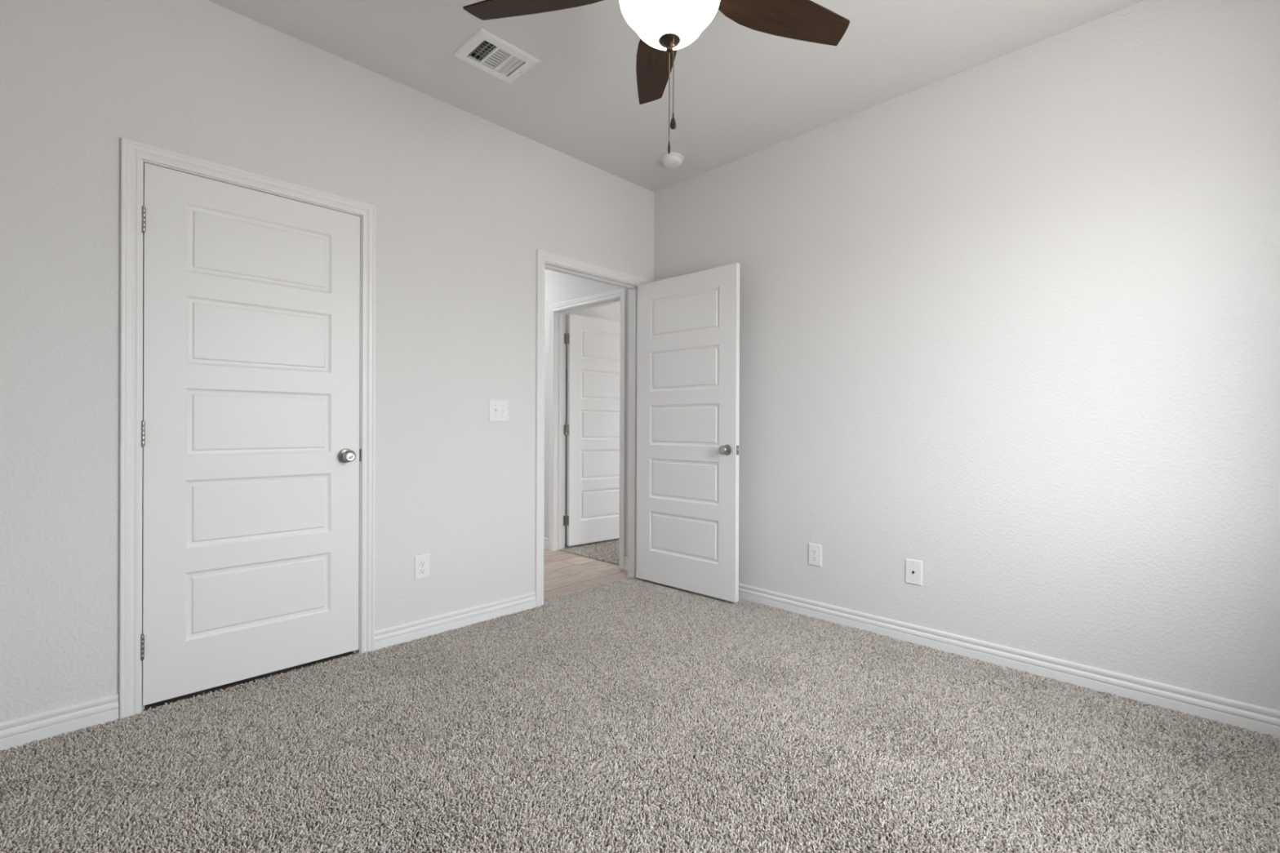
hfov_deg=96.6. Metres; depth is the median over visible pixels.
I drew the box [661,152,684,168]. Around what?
smoke detector
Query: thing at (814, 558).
receptacle
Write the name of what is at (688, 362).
door
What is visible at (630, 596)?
carpet
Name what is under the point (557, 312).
door frame
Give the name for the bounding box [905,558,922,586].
wall plate
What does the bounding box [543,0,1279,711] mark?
wall
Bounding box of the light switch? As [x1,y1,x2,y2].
[488,400,508,422]
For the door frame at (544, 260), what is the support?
attached to the wall at (465, 202)
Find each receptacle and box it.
[419,560,426,566]
[419,568,426,573]
[811,548,817,554]
[811,555,817,561]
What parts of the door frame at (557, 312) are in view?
casing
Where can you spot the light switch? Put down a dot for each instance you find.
(498, 409)
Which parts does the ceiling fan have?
blade, blade, pull chain, cord, lamp shade, cord, blade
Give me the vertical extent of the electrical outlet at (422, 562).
0.122 m
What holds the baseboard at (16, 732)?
attached to the wall at (465, 202)
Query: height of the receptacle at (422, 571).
0.029 m
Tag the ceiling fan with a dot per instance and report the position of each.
(664, 27)
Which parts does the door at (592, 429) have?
hinge plate, hinge plate, hinge plate, hinge plate, hinge plate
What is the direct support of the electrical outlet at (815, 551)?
attached to the wall at (1009, 323)
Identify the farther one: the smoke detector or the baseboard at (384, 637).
the smoke detector
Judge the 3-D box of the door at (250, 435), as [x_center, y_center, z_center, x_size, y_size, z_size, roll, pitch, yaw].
[-1.595,0.030,2.406,0.156,2.025,0.774,0,0,45]
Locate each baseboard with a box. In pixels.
[0,693,119,751]
[374,591,536,650]
[543,537,548,550]
[623,556,627,570]
[738,583,1279,737]
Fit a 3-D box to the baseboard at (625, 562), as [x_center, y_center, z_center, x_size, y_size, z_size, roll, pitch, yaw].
[-0.056,1.026,4.225,0.168,0.096,0.014,0,0,45]
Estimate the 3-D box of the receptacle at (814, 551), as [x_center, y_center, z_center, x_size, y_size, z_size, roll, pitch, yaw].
[0.980,0.702,3.203,0.035,0.029,0.003,0,0,45]
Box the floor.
[0,541,1279,852]
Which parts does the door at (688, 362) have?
knob, latch plate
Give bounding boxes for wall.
[0,0,653,722]
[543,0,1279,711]
[564,302,620,544]
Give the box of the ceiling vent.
[452,27,540,84]
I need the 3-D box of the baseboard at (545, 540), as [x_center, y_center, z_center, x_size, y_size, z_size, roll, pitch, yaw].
[-1.847,1.017,5.994,2.970,0.096,0.014,0,0,45]
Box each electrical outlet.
[414,553,430,580]
[808,542,822,567]
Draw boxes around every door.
[140,162,359,706]
[563,314,620,546]
[635,262,739,602]
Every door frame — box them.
[119,137,376,719]
[534,248,648,607]
[548,288,626,569]
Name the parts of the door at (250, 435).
knob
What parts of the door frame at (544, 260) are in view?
casing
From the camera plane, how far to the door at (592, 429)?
5.14 m
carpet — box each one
[0,577,1279,852]
[560,537,619,564]
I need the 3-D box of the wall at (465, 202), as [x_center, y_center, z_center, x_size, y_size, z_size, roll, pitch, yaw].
[-1.130,-0.212,2.931,0.115,2.943,3.370,0,0,45]
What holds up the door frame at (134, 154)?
attached to the wall at (465, 202)
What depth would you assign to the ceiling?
2.63 m
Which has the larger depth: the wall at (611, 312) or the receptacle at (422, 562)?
the wall at (611, 312)
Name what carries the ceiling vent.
in the ceiling
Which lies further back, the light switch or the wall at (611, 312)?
the wall at (611, 312)
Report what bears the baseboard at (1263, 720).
attached to the wall at (1009, 323)
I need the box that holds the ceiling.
[208,0,1143,191]
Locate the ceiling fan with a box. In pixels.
[462,0,849,153]
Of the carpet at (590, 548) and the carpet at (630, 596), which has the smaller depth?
the carpet at (630, 596)
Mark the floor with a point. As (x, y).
(224, 687)

